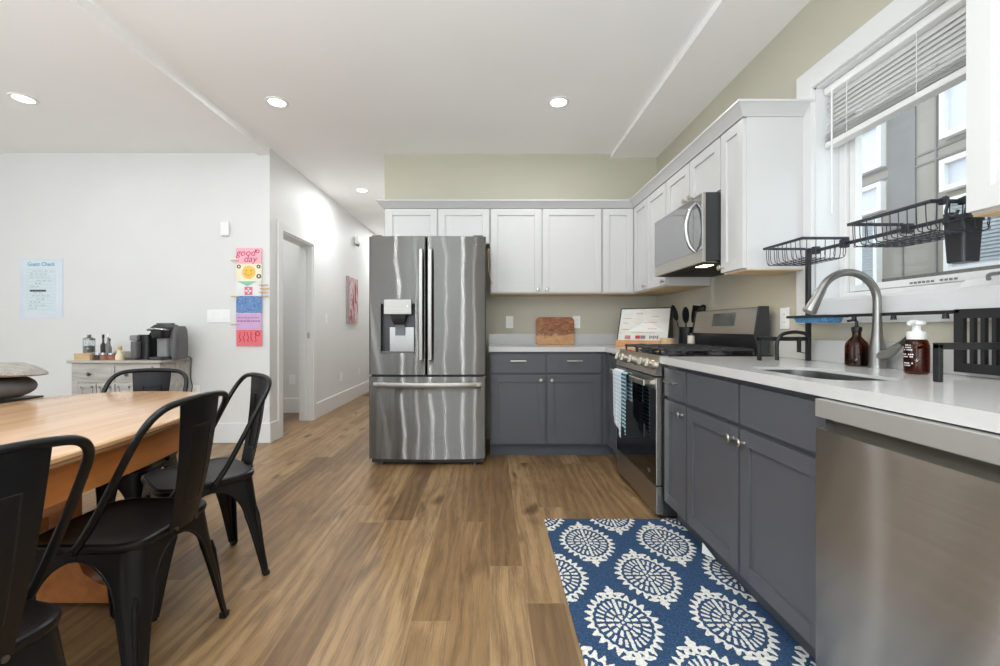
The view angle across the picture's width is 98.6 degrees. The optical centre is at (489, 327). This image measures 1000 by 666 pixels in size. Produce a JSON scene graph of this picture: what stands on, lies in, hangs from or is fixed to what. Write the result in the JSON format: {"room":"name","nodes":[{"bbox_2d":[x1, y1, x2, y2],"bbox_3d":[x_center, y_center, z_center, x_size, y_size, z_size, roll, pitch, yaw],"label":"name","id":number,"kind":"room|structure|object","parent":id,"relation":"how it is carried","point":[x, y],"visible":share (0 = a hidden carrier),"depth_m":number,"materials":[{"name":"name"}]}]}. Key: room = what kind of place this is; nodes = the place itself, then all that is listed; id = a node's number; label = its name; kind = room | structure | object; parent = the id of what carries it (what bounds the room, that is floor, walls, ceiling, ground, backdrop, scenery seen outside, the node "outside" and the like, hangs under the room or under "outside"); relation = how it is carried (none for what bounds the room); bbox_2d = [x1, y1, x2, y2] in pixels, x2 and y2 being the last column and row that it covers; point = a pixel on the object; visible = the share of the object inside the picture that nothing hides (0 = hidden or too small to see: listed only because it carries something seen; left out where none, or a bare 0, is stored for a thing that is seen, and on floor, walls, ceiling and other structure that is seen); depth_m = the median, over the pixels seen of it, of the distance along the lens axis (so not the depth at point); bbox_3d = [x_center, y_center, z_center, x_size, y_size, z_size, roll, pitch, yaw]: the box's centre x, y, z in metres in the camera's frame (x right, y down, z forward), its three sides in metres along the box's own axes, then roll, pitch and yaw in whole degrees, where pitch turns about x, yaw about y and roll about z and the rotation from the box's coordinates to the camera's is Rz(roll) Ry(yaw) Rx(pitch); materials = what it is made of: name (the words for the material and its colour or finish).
{"room":"kitchen","nodes":[
{"label":"kitchen","id":0,"kind":"room"},
{"bbox_2d":[0,0,253,152],"bbox_3d":[-4.135,-1.700,0.200,3.930,0.123,7.800,0,0,0],"label":"ceiling","id":1,"kind":"structure","parent":0,"point":[92,98],"depth_m":3.08,"materials":[{"name":"paint"}]},
{"bbox_2d":[7,92,39,104],"bbox_3d":[-3.330,-1.637,3.070,0.162,0.007,0.162,0,0,0],"label":"recessed light","id":2,"kind":"object","parent":1,"relation":"in","point":[22,98],"visible":1,"depth_m":3.06,"materials":[{"name":"white plastic"}]},
{"bbox_2d":[11,95,35,102],"bbox_3d":[-3.330,-1.637,3.070,0.124,0.004,0.124,0,0,0],"label":"diffuser","id":3,"kind":"object","parent":2,"relation":"attached to","point":[20,98],"depth_m":3.06,"materials":[{"name":"white"}]},
{"bbox_2d":[50,0,269,154],"bbox_3d":[-2.115,-1.688,0.160,0.110,0.147,7.720,0,0,0],"label":"beam","id":4,"kind":"structure","parent":1,"relation":"attached to","point":[85,12],"depth_m":2.66,"materials":[{"name":"paint"}]},
{"bbox_2d":[0,149,275,422],"bbox_3d":[-4.080,-0.304,4.080,4.040,2.755,0.120,0,0,0],"label":"wall","id":5,"kind":"structure","parent":0,"point":[139,242],"depth_m":4.02,"materials":[{"name":"paint"}]},
{"bbox_2d":[20,259,62,317],"bbox_3d":[-4.192,-0.370,4.016,0.405,0.557,0.007,0,0,0],"label":"poster","id":6,"kind":"object","parent":5,"relation":"attached to","point":[41,280],"visible":1,"depth_m":4.01,"materials":[{"name":"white paper"}]},
{"bbox_2d":[192,385,199,392],"bbox_3d":[-2.750,0.593,4.016,0.072,0.117,0.008,0,0,0],"label":"wall outlet","id":7,"kind":"object","parent":5,"relation":"attached to","point":[196,388],"visible":0.48,"depth_m":4.01,"materials":[{"name":"white plastic"}]},
{"bbox_2d":[207,310,229,321],"bbox_3d":[-2.532,-0.112,4.015,0.205,0.103,0.010,0,0,0],"label":"light switch","id":8,"kind":"object","parent":5,"relation":"attached to","point":[212,315],"visible":1,"depth_m":4.01,"materials":[{"name":"white plastic"}]},
{"bbox_2d":[220,222,229,235],"bbox_3d":[-2.465,-0.922,4.003,0.080,0.130,0.034,0,0,0],"label":"wall sensor","id":9,"kind":"object","parent":5,"relation":"attached to","point":[224,226],"visible":1,"depth_m":3.99,"materials":[{"name":"white plastic"}]},
{"bbox_2d":[213,423,270,442],"bbox_3d":[-4.022,0.981,4.013,3.956,0.185,0.018,0,0,0],"label":"baseboard","id":10,"kind":"structure","parent":5,"relation":"attached to","point":[224,432],"depth_m":4.00,"materials":[{"name":"wood"}]},
{"bbox_2d":[231,248,268,345],"bbox_3d":[-2.235,-0.289,4.006,0.353,0.913,0.025,0,0,0],"label":"banner","id":11,"kind":"object","parent":5,"relation":"attached to","point":[249,284],"visible":1,"depth_m":4.00,"materials":[{"name":"multicoloured paper"}]},
{"bbox_2d":[283,239,298,397],"bbox_3d":[-4.150,-0.304,5.500,3.900,2.755,0.100,0,0,0],"label":"wall","id":12,"kind":"structure","parent":0,"point":[290,250],"depth_m":5.45,"materials":[{"name":"paint"}]},
{"bbox_2d":[283,398,298,412],"bbox_3d":[-3.650,0.981,5.443,2.900,0.185,0.018,0,0,0],"label":"baseboard","id":13,"kind":"structure","parent":12,"relation":"attached to","point":[290,405],"depth_m":5.43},
{"bbox_2d":[289,375,294,383],"bbox_3d":[-2.505,0.653,5.446,0.072,0.117,0.008,0,0,0],"label":"wall outlet","id":14,"kind":"object","parent":12,"relation":"attached to","point":[291,377],"visible":1,"depth_m":5.44,"materials":[{"name":"white plastic"}]},
{"bbox_2d":[276,154,374,419],"bbox_3d":[-2.130,-0.315,7.070,0.140,2.775,5.860,0,0,0],"label":"wall","id":15,"kind":"structure","parent":0,"point":[343,347],"depth_m":5.62,"materials":[{"name":"paint"}]},
{"bbox_2d":[271,420,277,441],"bbox_3d":[-2.053,0.981,4.090,0.018,0.185,0.140,0,0,0],"label":"baseboard","id":16,"kind":"structure","parent":15,"relation":"attached to","point":[274,425],"depth_m":4.08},
{"bbox_2d":[277,220,316,438],"bbox_3d":[-2.126,0.011,4.620,0.168,2.123,0.916,0,0,0],"label":"door frame","id":17,"kind":"structure","parent":15,"relation":"in","point":[307,244],"depth_m":4.98,"materials":[{"name":"white wood"}]},
{"bbox_2d":[317,380,368,417],"bbox_3d":[-2.053,0.981,7.490,0.018,0.185,4.820,0,0,0],"label":"baseboard","id":18,"kind":"structure","parent":15,"relation":"attached to","point":[325,406],"depth_m":5.88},
{"bbox_2d":[346,276,357,322],"bbox_3d":[-2.044,-0.407,6.385,0.032,0.680,0.470,0,0,0],"label":"picture","id":19,"kind":"object","parent":15,"relation":"attached to","point":[351,283],"visible":1,"depth_m":6.30},
{"bbox_2d":[354,237,360,246],"bbox_3d":[-2.025,-1.319,6.575,0.070,0.135,0.110,0,0,0],"label":"sensor","id":20,"kind":"object","parent":15,"relation":"attached to","point":[357,240],"visible":1,"depth_m":6.52,"materials":[{"name":"white plastic"}]},
{"bbox_2d":[53,392,676,665],"bbox_3d":[-2.150,1.103,3.150,7.900,0.060,13.700,0,0,0],"label":"floor","id":21,"kind":"structure","parent":0,"point":[370,563],"depth_m":1.97,"materials":[{"name":"brown wood"}]},
{"bbox_2d":[0,435,94,665],"bbox_3d":[-1.110,0.643,0.820,0.468,0.860,0.425,0,0,14],"label":"dining chair","id":22,"kind":"object","parent":21,"relation":"on","point":[29,630],"visible":1,"depth_m":0.84,"materials":[{"name":"black metal"}]},
{"bbox_2d":[0,391,199,602],"bbox_3d":[-1.640,0.693,1.000,1.150,0.760,2.284,0,0,0],"label":"dining table","id":23,"kind":"object","parent":21,"relation":"on","point":[110,420],"visible":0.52,"depth_m":1.50,"materials":[{"name":"brown wood"}]},
{"bbox_2d":[0,395,43,403],"bbox_3d":[-2.110,0.309,1.805,0.180,0.008,0.290,0,0,0],"label":"serving tray","id":24,"kind":"object","parent":23,"relation":"on","point":[24,397],"visible":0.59,"depth_m":1.86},
{"bbox_2d":[0,377,37,398],"bbox_3d":[-2.175,0.255,1.821,0.337,0.099,0.294,0,0,0],"label":"bowl","id":25,"kind":"object","parent":24,"relation":"on","point":[10,387],"visible":0.93,"depth_m":1.84,"materials":[{"name":"ceramic"}]},
{"bbox_2d":[0,362,48,376],"bbox_3d":[-2.185,0.182,1.818,0.440,0.068,0.362,0,0,0],"label":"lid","id":26,"kind":"object","parent":25,"relation":"on","point":[7,369],"visible":1,"depth_m":1.84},
{"bbox_2d":[29,390,228,665],"bbox_3d":[-1.164,0.643,1.400,0.468,0.860,0.425,0,0,0],"label":"dining chair","id":27,"kind":"object","parent":21,"relation":"on","point":[125,541],"visible":0.91,"depth_m":1.31,"materials":[{"name":"black metal"}]},
{"bbox_2d":[66,357,191,394],"bbox_3d":[-3.165,0.673,3.797,0.800,0.800,0.405,0,0,0],"label":"sideboard","id":28,"kind":"object","parent":21,"relation":"on","point":[88,376],"visible":0.41,"depth_m":3.63,"materials":[{"name":"wood"}]},
{"bbox_2d":[74,353,93,359],"bbox_3d":[-3.461,0.245,3.692,0.138,0.056,0.099,0,0,0],"label":"wooden box","id":29,"kind":"object","parent":28,"relation":"on","point":[77,356],"visible":0.8,"depth_m":3.65,"materials":[{"name":"beige wood"}]},
{"bbox_2d":[83,334,95,352],"bbox_3d":[-3.440,0.136,3.690,0.084,0.161,0.084,0,0,0],"label":"glass canister","id":30,"kind":"object","parent":29,"relation":"on","point":[86,349],"visible":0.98,"depth_m":3.67,"materials":[{"name":"white"}]},
{"bbox_2d":[94,353,99,359],"bbox_3d":[-3.357,0.244,3.690,0.060,0.058,0.059,0,0,0],"label":"spice jar","id":31,"kind":"object","parent":28,"relation":"on","point":[96,355],"visible":0.77,"depth_m":3.66,"materials":[{"name":"glass"}]},
{"bbox_2d":[100,334,105,352],"bbox_3d":[-3.454,0.166,3.840,0.040,0.215,0.040,0,0,0],"label":"syrup bottle","id":32,"kind":"object","parent":28,"relation":"on","point":[102,346],"visible":0.78,"depth_m":3.83,"materials":[{"name":"glass"}]},
{"bbox_2d":[100,352,108,359],"bbox_3d":[-3.300,0.242,3.680,0.060,0.062,0.059,0,0,0],"label":"spice jar","id":33,"kind":"object","parent":28,"relation":"on","point":[103,356],"visible":0.9,"depth_m":3.65,"materials":[{"name":"glass"}]},
{"bbox_2d":[105,333,110,352],"bbox_3d":[-3.375,0.161,3.800,0.036,0.225,0.036,0,0,0],"label":"syrup bottle","id":34,"kind":"object","parent":28,"relation":"on","point":[108,345],"visible":0.77,"depth_m":3.79,"materials":[{"name":"glass"}]},
{"bbox_2d":[107,353,115,359],"bbox_3d":[-3.243,0.243,3.690,0.060,0.060,0.059,0,0,0],"label":"spice jar","id":35,"kind":"object","parent":28,"relation":"on","point":[111,356],"visible":0.86,"depth_m":3.67,"materials":[{"name":"glass"}]},
{"bbox_2d":[115,346,124,359],"bbox_3d":[-3.160,0.213,3.670,0.064,0.119,0.063,0,0,0],"label":"bottle","id":36,"kind":"object","parent":28,"relation":"on","point":[119,355],"visible":0.98,"depth_m":3.66,"materials":[{"name":"beige ceramic"}]},
{"bbox_2d":[114,350,130,357],"bbox_3d":[-3.235,0.238,3.850,0.200,0.070,0.199,0,0,0],"label":"bowl","id":37,"kind":"object","parent":28,"relation":"on","point":[127,353],"visible":0.33,"depth_m":3.79,"materials":[{"name":"ceramic"}]},
{"bbox_2d":[125,334,156,359],"bbox_3d":[-3.025,0.166,3.752,0.174,0.215,0.215,0,0,0],"label":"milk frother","id":38,"kind":"object","parent":28,"relation":"on","point":[143,347],"visible":0.83,"depth_m":3.70,"materials":[{"name":"plastic"}]},
{"bbox_2d":[130,341,140,357],"bbox_3d":[-3.032,0.182,3.682,0.072,0.142,0.072,0,0,0],"label":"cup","id":39,"kind":"object","parent":38,"relation":"on","point":[135,346],"depth_m":3.66,"materials":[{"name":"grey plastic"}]},
{"bbox_2d":[146,323,187,359],"bbox_3d":[-2.808,0.115,3.752,0.178,0.316,0.297,0,0,0],"label":"coffee maker","id":40,"kind":"object","parent":28,"relation":"on","point":[172,339],"visible":1,"depth_m":3.72,"materials":[{"name":"grey plastic"}]},
{"bbox_2d":[188,356,192,391],"bbox_3d":[-2.772,0.523,3.948,0.098,0.549,0.039,0,0,-44],"label":"power cord","id":41,"kind":"object","parent":28,"relation":"hanging from","point":[188,356],"visible":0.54,"depth_m":3.96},
{"bbox_2d":[95,368,188,505],"bbox_3d":[-1.754,0.643,2.070,0.425,0.860,0.468,0,0,-11],"label":"dining chair","id":42,"kind":"object","parent":21,"relation":"on","point":[130,485],"visible":0.25,"depth_m":2.21,"materials":[{"name":"black metal"}]},
{"bbox_2d":[141,372,271,621],"bbox_3d":[-1.241,0.643,1.871,0.425,0.860,0.468,0,0,41],"label":"dining chair","id":43,"kind":"object","parent":21,"relation":"on","point":[230,478],"visible":0.71,"depth_m":1.85,"materials":[{"name":"black metal"}]},
{"bbox_2d":[369,235,485,464],"bbox_3d":[-0.488,0.174,3.679,0.912,1.798,0.843,0,0,0],"label":"refrigerator","id":44,"kind":"object","parent":21,"relation":"on","point":[427,295],"visible":1,"depth_m":3.33,"materials":[{"name":"metal"}]},
{"bbox_2d":[490,352,602,454],"bbox_3d":[0.472,0.635,3.844,0.945,0.876,0.619,0,0,0],"label":"base cabinet","id":45,"kind":"object","parent":21,"relation":"on","point":[542,403],"visible":0.98,"depth_m":3.58,"materials":[{"name":"grey wood"}]},
{"bbox_2d":[602,352,619,457],"bbox_3d":[1.276,0.635,3.663,0.661,0.876,0.981,0,0,0],"label":"base cabinet","id":46,"kind":"object","parent":21,"relation":"on","point":[609,447],"visible":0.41,"depth_m":3.52,"materials":[{"name":"wood"}]},
{"bbox_2d":[489,345,640,353],"bbox_3d":[0.798,0.177,3.663,1.620,0.037,0.981,0,0,0],"label":"countertop","id":47,"kind":"structure","parent":46,"relation":"on","point":[613,349],"depth_m":3.54,"materials":[{"name":"stone"}]},
{"bbox_2d":[536,317,574,344],"bbox_3d":[0.620,0.028,4.102,0.364,0.262,0.052,0,0,0],"label":"cutting board","id":48,"kind":"object","parent":47,"relation":"on","point":[549,330],"visible":1,"depth_m":4.09,"materials":[{"name":"wood"}]},
{"bbox_2d":[615,307,672,346],"bbox_3d":[1.325,-0.008,3.689,0.429,0.334,0.230,0,0,34],"label":"cookbook","id":49,"kind":"object","parent":47,"relation":"on","point":[636,325],"visible":0.83,"depth_m":3.67,"materials":[{"name":"paper"}]},
{"bbox_2d":[660,338,674,343],"bbox_3d":[1.385,0.119,3.360,0.112,0.080,0.112,0,0,0],"label":"wooden bowl","id":50,"kind":"object","parent":47,"relation":"on","point":[662,340],"visible":0.51,"depth_m":3.31,"materials":[{"name":"beige wood"}]},
{"bbox_2d":[678,327,692,343],"bbox_3d":[1.510,0.075,3.285,0.132,0.168,0.132,0,0,0],"label":"utensil crock","id":51,"kind":"object","parent":47,"relation":"on","point":[683,332],"visible":0.36,"depth_m":3.24,"materials":[{"name":"ceramic"}]},
{"bbox_2d":[671,305,678,326],"bbox_3d":[1.470,-0.021,3.357,0.103,0.323,0.058,0,0,40],"label":"serving spoon","id":52,"kind":"object","parent":51,"relation":"in","point":[674,312],"visible":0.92,"depth_m":3.37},
{"bbox_2d":[682,307,688,326],"bbox_3d":[1.499,-0.011,3.290,0.072,0.301,0.013,0,0,-25],"label":"slotted spoon","id":53,"kind":"object","parent":51,"relation":"in","point":[685,313],"visible":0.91,"depth_m":3.29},
{"bbox_2d":[691,305,699,326],"bbox_3d":[1.538,-0.015,3.251,0.074,0.311,0.056,0,0,-26],"label":"spatula","id":54,"kind":"object","parent":51,"relation":"in","point":[694,307],"visible":0.38,"depth_m":3.23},
{"bbox_2d":[698,305,705,310],"bbox_3d":[1.577,-0.017,3.222,0.086,0.315,0.091,0,0,0],"label":"ladle","id":55,"kind":"object","parent":51,"relation":"in","point":[702,307],"visible":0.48,"depth_m":3.19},
{"bbox_2d":[544,519,815,665],"bbox_3d":[0.671,1.067,1.508,0.738,0.010,1.775,0,0,0],"label":"rug","id":56,"kind":"object","parent":21,"relation":"on","point":[639,592],"visible":1,"depth_m":1.68,"materials":[{"name":"fabric"}]},
{"bbox_2d":[702,542,714,558],"bbox_3d":[1.017,1.039,2.006,0.013,0.045,0.071,0,0,-23],"label":"paper sheet","id":57,"kind":"object","parent":56,"relation":"on","point":[705,550],"visible":1,"depth_m":2.02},
{"bbox_2d":[663,365,700,542],"bbox_3d":[1.272,0.635,2.261,0.670,0.876,0.274,0,0,0],"label":"base cabinet","id":58,"kind":"object","parent":21,"relation":"on","point":[676,405],"visible":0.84,"depth_m":2.24,"materials":[{"name":"grey wood"}]},
{"bbox_2d":[609,306,771,516],"bbox_3d":[1.226,0.475,2.785,0.717,1.196,0.758,0,0,0],"label":"stove","id":59,"kind":"object","parent":21,"relation":"on","point":[728,332],"visible":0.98,"depth_m":2.59,"materials":[{"name":"metal"}]},
{"bbox_2d":[613,368,631,436],"bbox_3d":[0.871,0.496,2.845,0.049,0.434,0.280,0,0,0],"label":"dish towel","id":60,"kind":"object","parent":59,"relation":"hanging from","point":[622,387],"visible":0.97,"depth_m":2.80,"materials":[{"name":"fabric"}]},
{"bbox_2d":[687,332,694,343],"bbox_3d":[1.460,0.072,3.120,0.052,0.080,0.052,0,0,0],"label":"salt shaker","id":61,"kind":"object","parent":59,"relation":"on","point":[691,336],"visible":1,"depth_m":3.10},
{"bbox_2d":[623,349,771,355],"bbox_3d":[1.272,0.165,2.785,0.627,0.023,0.756,0,0,0],"label":"cooktop","id":62,"kind":"object","parent":59,"relation":"in","point":[634,352],"depth_m":2.55,"materials":[{"name":"metal"}]},
{"bbox_2d":[687,369,830,660],"bbox_3d":[1.272,0.635,1.679,0.669,0.876,0.886,0,0,0],"label":"base cabinet","id":63,"kind":"object","parent":21,"relation":"on","point":[751,446],"visible":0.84,"depth_m":1.56,"materials":[{"name":"grey wood"}]},
{"bbox_2d":[660,356,999,432],"bbox_3d":[1.278,0.177,1.350,0.660,0.037,2.100,0,0,0],"label":"countertop","id":64,"kind":"structure","parent":63,"relation":"on","point":[968,401],"depth_m":1.21,"materials":[{"name":"stone"}]},
{"bbox_2d":[765,370,887,380],"bbox_3d":[1.160,0.278,1.530,0.258,0.216,0.458,0,0,0],"label":"sink","id":65,"kind":"object","parent":64,"relation":"in","point":[806,373],"visible":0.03,"depth_m":1.66,"materials":[{"name":"metal"}]},
{"bbox_2d":[803,269,905,368],"bbox_3d":[1.410,-0.038,1.663,0.320,0.394,0.155,0,0,0],"label":"faucet","id":66,"kind":"object","parent":64,"relation":"on","point":[878,354],"visible":0.96,"depth_m":1.70,"materials":[{"name":"metal"}]},
{"bbox_2d":[844,319,868,366],"bbox_3d":[1.535,0.060,1.800,0.080,0.198,0.080,0,0,39],"label":"soap bottle","id":67,"kind":"object","parent":64,"relation":"on","point":[856,349],"visible":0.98,"depth_m":1.78,"materials":[{"name":"orange glass"}]},
{"bbox_2d":[757,199,999,381],"bbox_3d":[1.440,-0.117,1.652,0.258,0.556,0.944,0,0,0],"label":"dish rack","id":68,"kind":"object","parent":64,"relation":"on","point":[960,346],"visible":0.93,"depth_m":1.44,"materials":[{"name":"metal"}]},
{"bbox_2d":[763,237,848,265],"bbox_3d":[1.450,-0.348,1.990,0.207,0.093,0.267,0,0,0],"label":"basket","id":69,"kind":"object","parent":68,"relation":"on","point":[843,243],"depth_m":1.97,"materials":[{"name":"metal"}]},
{"bbox_2d":[786,315,848,322],"bbox_3d":[1.495,-0.041,1.975,0.110,0.034,0.234,0,0,0],"label":"tray","id":70,"kind":"object","parent":68,"relation":"hanging from","point":[803,318],"visible":1,"depth_m":1.90,"materials":[{"name":"blue"}]},
{"bbox_2d":[847,199,990,247],"bbox_3d":[1.450,-0.346,1.469,0.207,0.096,0.309,0,0,0],"label":"basket","id":71,"kind":"object","parent":68,"relation":"on","point":[907,228],"depth_m":1.46,"materials":[{"name":"metal"}]},
{"bbox_2d":[938,196,959,217],"bbox_3d":[1.394,-0.369,1.308,0.020,0.070,0.047,0,0,-12],"label":"hook","id":72,"kind":"object","parent":68,"relation":"attached to","point":[946,200],"visible":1,"depth_m":1.31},
{"bbox_2d":[942,213,984,263],"bbox_3d":[1.512,-0.299,1.375,0.073,0.180,0.072,0,0,0],"label":"utensil cup","id":73,"kind":"object","parent":68,"relation":"hanging from","point":[964,247],"visible":0.77,"depth_m":1.35,"materials":[{"name":"plastic"}]},
{"bbox_2d":[957,196,972,217],"bbox_3d":[1.454,-0.369,1.308,0.020,0.070,0.047,0,0,-12],"label":"hook","id":74,"kind":"object","parent":68,"relation":"attached to","point":[963,198],"visible":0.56,"depth_m":1.31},
{"bbox_2d":[903,320,930,374],"bbox_3d":[1.476,0.065,1.491,0.072,0.188,0.068,0,0,20],"label":"soap dispenser","id":75,"kind":"object","parent":64,"relation":"on","point":[916,346],"visible":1,"depth_m":1.47,"materials":[{"name":"orange glass"}]},
{"bbox_2d":[903,344,912,365],"bbox_3d":[1.446,0.094,1.489,0.005,0.074,0.035,0,0,0],"label":"print","id":76,"kind":"object","parent":75,"relation":"attached to","point":[907,348],"depth_m":1.49,"materials":[{"name":"white paint"}]},
{"bbox_2d":[903,339,930,374],"bbox_3d":[1.478,0.098,1.490,0.068,0.122,0.068,0,0,0],"label":"bottle","id":77,"kind":"object","parent":75,"relation":"attached to","point":[916,352],"depth_m":1.47,"materials":[{"name":"orange glass"}]},
{"bbox_2d":[815,398,999,665],"bbox_3d":[1.244,0.637,0.931,0.632,0.872,0.594,0,0,0],"label":"dishwasher","id":78,"kind":"object","parent":21,"relation":"on","point":[908,506],"visible":0.88,"depth_m":0.96,"materials":[{"name":"metal"}]},
{"bbox_2d":[89,0,810,235],"bbox_3d":[-0.130,-1.704,3.150,3.860,0.117,13.700,0,0,0],"label":"ceiling","id":79,"kind":"structure","parent":0,"point":[361,81],"depth_m":2.79,"materials":[{"name":"paint"}]},
{"bbox_2d":[265,96,288,107],"bbox_3d":[-1.585,-1.679,3.200,0.162,0.007,0.162,0,0,0],"label":"recessed light","id":80,"kind":"object","parent":79,"relation":"in","point":[274,101],"visible":1,"depth_m":3.20,"materials":[{"name":"white plastic"}]},
{"bbox_2d":[268,99,285,106],"bbox_3d":[-1.585,-1.680,3.200,0.124,0.004,0.124,0,0,0],"label":"diffuser","id":81,"kind":"object","parent":80,"relation":"attached to","point":[273,102],"depth_m":3.20,"materials":[{"name":"white"}]},
{"bbox_2d":[355,188,368,191],"bbox_3d":[-1.560,-1.679,5.240,0.162,0.007,0.162,0,0,0],"label":"recessed light","id":82,"kind":"object","parent":79,"relation":"in","point":[356,189],"visible":1,"depth_m":5.24,"materials":[{"name":"white plastic"}]},
{"bbox_2d":[548,96,569,107],"bbox_3d":[0.510,-1.679,3.200,0.162,0.007,0.162,0,0,0],"label":"recessed light","id":83,"kind":"object","parent":79,"relation":"in","point":[558,101],"visible":1,"depth_m":3.20,"materials":[{"name":"white plastic"}]},
{"bbox_2d":[550,99,566,106],"bbox_3d":[0.510,-1.680,3.200,0.124,0.004,0.124,0,0,0],"label":"diffuser","id":84,"kind":"object","parent":83,"relation":"attached to","point":[553,102],"depth_m":3.20,"materials":[{"name":"white"}]},
{"bbox_2d":[384,154,656,438],"bbox_3d":[0.395,-0.315,4.215,2.830,2.775,0.120,0,0,0],"label":"wall","id":85,"kind":"structure","parent":0,"point":[406,176],"depth_m":4.16,"materials":[{"name":"paint"}]},
{"bbox_2d":[385,209,489,249],"bbox_3d":[-0.474,-0.917,3.985,0.942,0.320,0.337,0,0,0],"label":"upper cabinet","id":86,"kind":"object","parent":85,"relation":"attached to","point":[398,222],"visible":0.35,"depth_m":3.86,"materials":[{"name":"white wood"}]},
{"bbox_2d":[376,99,814,209],"bbox_3d":[0.578,-1.103,3.510,3.304,0.060,1.441,0,0,37],"label":"crown molding","id":87,"kind":"structure","parent":86,"relation":"attached to","point":[742,108],"depth_m":3.26,"materials":[{"name":"wood"}]},
{"bbox_2d":[506,316,512,327],"bbox_3d":[0.190,-0.057,4.151,0.072,0.117,0.008,0,0,0],"label":"wall outlet","id":88,"kind":"object","parent":85,"relation":"attached to","point":[509,319],"visible":1,"depth_m":4.15,"materials":[{"name":"white plastic"}]},
{"bbox_2d":[490,209,601,295],"bbox_3d":[0.502,-0.692,3.985,1.001,0.771,0.337,0,0,0],"label":"upper cabinet","id":89,"kind":"object","parent":85,"relation":"attached to","point":[534,252],"visible":1,"depth_m":3.86,"materials":[{"name":"white wood"}]},
{"bbox_2d":[573,316,579,327],"bbox_3d":[0.835,-0.057,4.151,0.072,0.117,0.008,0,0,0],"label":"wall outlet","id":90,"kind":"object","parent":85,"relation":"attached to","point":[576,318],"visible":0.94,"depth_m":4.15,"materials":[{"name":"white plastic"}]},
{"bbox_2d":[489,334,677,344],"bbox_3d":[0.798,0.108,3.663,1.620,0.102,0.981,0,0,0],"label":"backsplash","id":91,"kind":"structure","parent":85,"relation":"attached to","point":[494,339],"depth_m":4.13,"materials":[{"name":"stone"}]},
{"bbox_2d":[657,0,991,355],"bbox_3d":[1.705,-0.315,0.228,0.190,2.775,7.855,0,0,0],"label":"wall","id":92,"kind":"structure","parent":0,"point":[820,26],"depth_m":2.36,"materials":[{"name":"paint"}]},
{"bbox_2d":[596,198,680,295],"bbox_3d":[1.306,-0.692,3.837,0.601,0.771,0.631,0,0,0],"label":"upper cabinet","id":93,"kind":"object","parent":92,"relation":"attached to","point":[624,231],"visible":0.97,"depth_m":3.85,"materials":[{"name":"white wood"}]},
{"bbox_2d":[647,182,709,290],"bbox_3d":[1.431,-0.692,3.331,0.352,0.771,0.378,0,0,0],"label":"upper cabinet","id":94,"kind":"object","parent":92,"relation":"attached to","point":[656,202],"visible":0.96,"depth_m":3.33,"materials":[{"name":"white wood"}]},
{"bbox_2d":[666,138,720,214],"bbox_3d":[1.431,-0.922,2.771,0.352,0.310,0.738,0,0,0],"label":"upper cabinet","id":95,"kind":"object","parent":92,"relation":"attached to","point":[703,173],"visible":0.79,"depth_m":2.69,"materials":[{"name":"white wood"}]},
{"bbox_2d":[655,192,723,276],"bbox_3d":[1.363,-0.562,2.756,0.483,0.398,0.699,0,0,0],"label":"microwave","id":96,"kind":"object","parent":95,"relation":"attached to","point":[688,238],"visible":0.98,"depth_m":2.56,"materials":[{"name":"metal"}]},
{"bbox_2d":[717,117,802,274],"bbox_3d":[1.431,-0.685,2.292,0.352,0.783,0.216,0,0,0],"label":"upper cabinet","id":97,"kind":"object","parent":92,"relation":"attached to","point":[762,157],"visible":0.98,"depth_m":2.18,"materials":[{"name":"white wood"}]},
{"bbox_2d":[780,307,789,328],"bbox_3d":[1.606,-0.052,2.345,0.008,0.117,0.072,0,0,0],"label":"wall outlet","id":98,"kind":"object","parent":92,"relation":"attached to","point":[784,322],"visible":0.96,"depth_m":2.34,"materials":[{"name":"white plastic"}]},
{"bbox_2d":[782,312,785,324],"bbox_3d":[1.604,-0.052,2.345,0.004,0.070,0.032,0,0,0],"label":"receptacle","id":99,"kind":"object","parent":98,"relation":"attached to","point":[783,313],"depth_m":2.34,"materials":[{"name":"white plastic"}]},
{"bbox_2d":[779,339,999,378],"bbox_3d":[1.598,0.108,1.350,0.020,0.102,2.100,0,0,0],"label":"backsplash","id":100,"kind":"structure","parent":92,"relation":"attached to","point":[821,350],"depth_m":1.96,"materials":[{"name":"stone"}]},
{"bbox_2d":[796,0,999,323],"bbox_3d":[1.690,-0.657,1.657,0.200,1.270,1.155,0,0,0],"label":"window","id":101,"kind":"structure","parent":92,"relation":"in","point":[975,289],"depth_m":2.05,"materials":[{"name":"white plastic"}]},
{"bbox_2d":[824,0,965,213],"bbox_3d":[1.667,-0.863,1.657,0.067,0.632,0.924,0,0,0],"label":"window blind","id":102,"kind":"object","parent":101,"relation":"attached to","point":[942,31],"visible":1,"depth_m":1.74,"materials":[{"name":"white plastic"}]},
{"bbox_2d":[966,0,999,216],"bbox_3d":[1.446,-0.689,0.782,0.322,0.777,0.765,0,0,0],"label":"upper cabinet","id":103,"kind":"object","parent":92,"relation":"attached to","point":[982,16],"visible":1,"depth_m":1.12,"materials":[{"name":"white wood"}]},
{"label":"outside","id":104,"kind":"structure","parent":0,"visible":0},
{"bbox_3d":[7.900,2.323,4.000,12.200,0.100,20.000,0,0,0],"label":"ground","id":105,"kind":"structure","parent":104,"visible":0},
{"bbox_2d":[862,43,999,283],"bbox_3d":[4.400,-1.927,6.500,1.000,8.400,15.000,0,0,0],"label":"apartment building","id":106,"kind":"structure","parent":105,"relation":"on","point":[917,155],"depth_m":4.62,"materials":[{"name":"white plastic"}]},
{"bbox_2d":[862,222,872,282],"bbox_3d":[4.566,-0.907,5.370,0.020,0.700,0.540,0,0,0],"label":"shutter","id":107,"kind":"object","parent":106,"relation":"hanging from","point":[867,253],"depth_m":5.19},
{"bbox_2d":[952,203,999,260],"bbox_3d":[4.566,-0.926,3.875,0.020,0.598,0.730,0,0,0],"label":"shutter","id":108,"kind":"object","parent":106,"relation":"hanging from","point":[990,240],"depth_m":3.92,"materials":[{"name":"plastic"}]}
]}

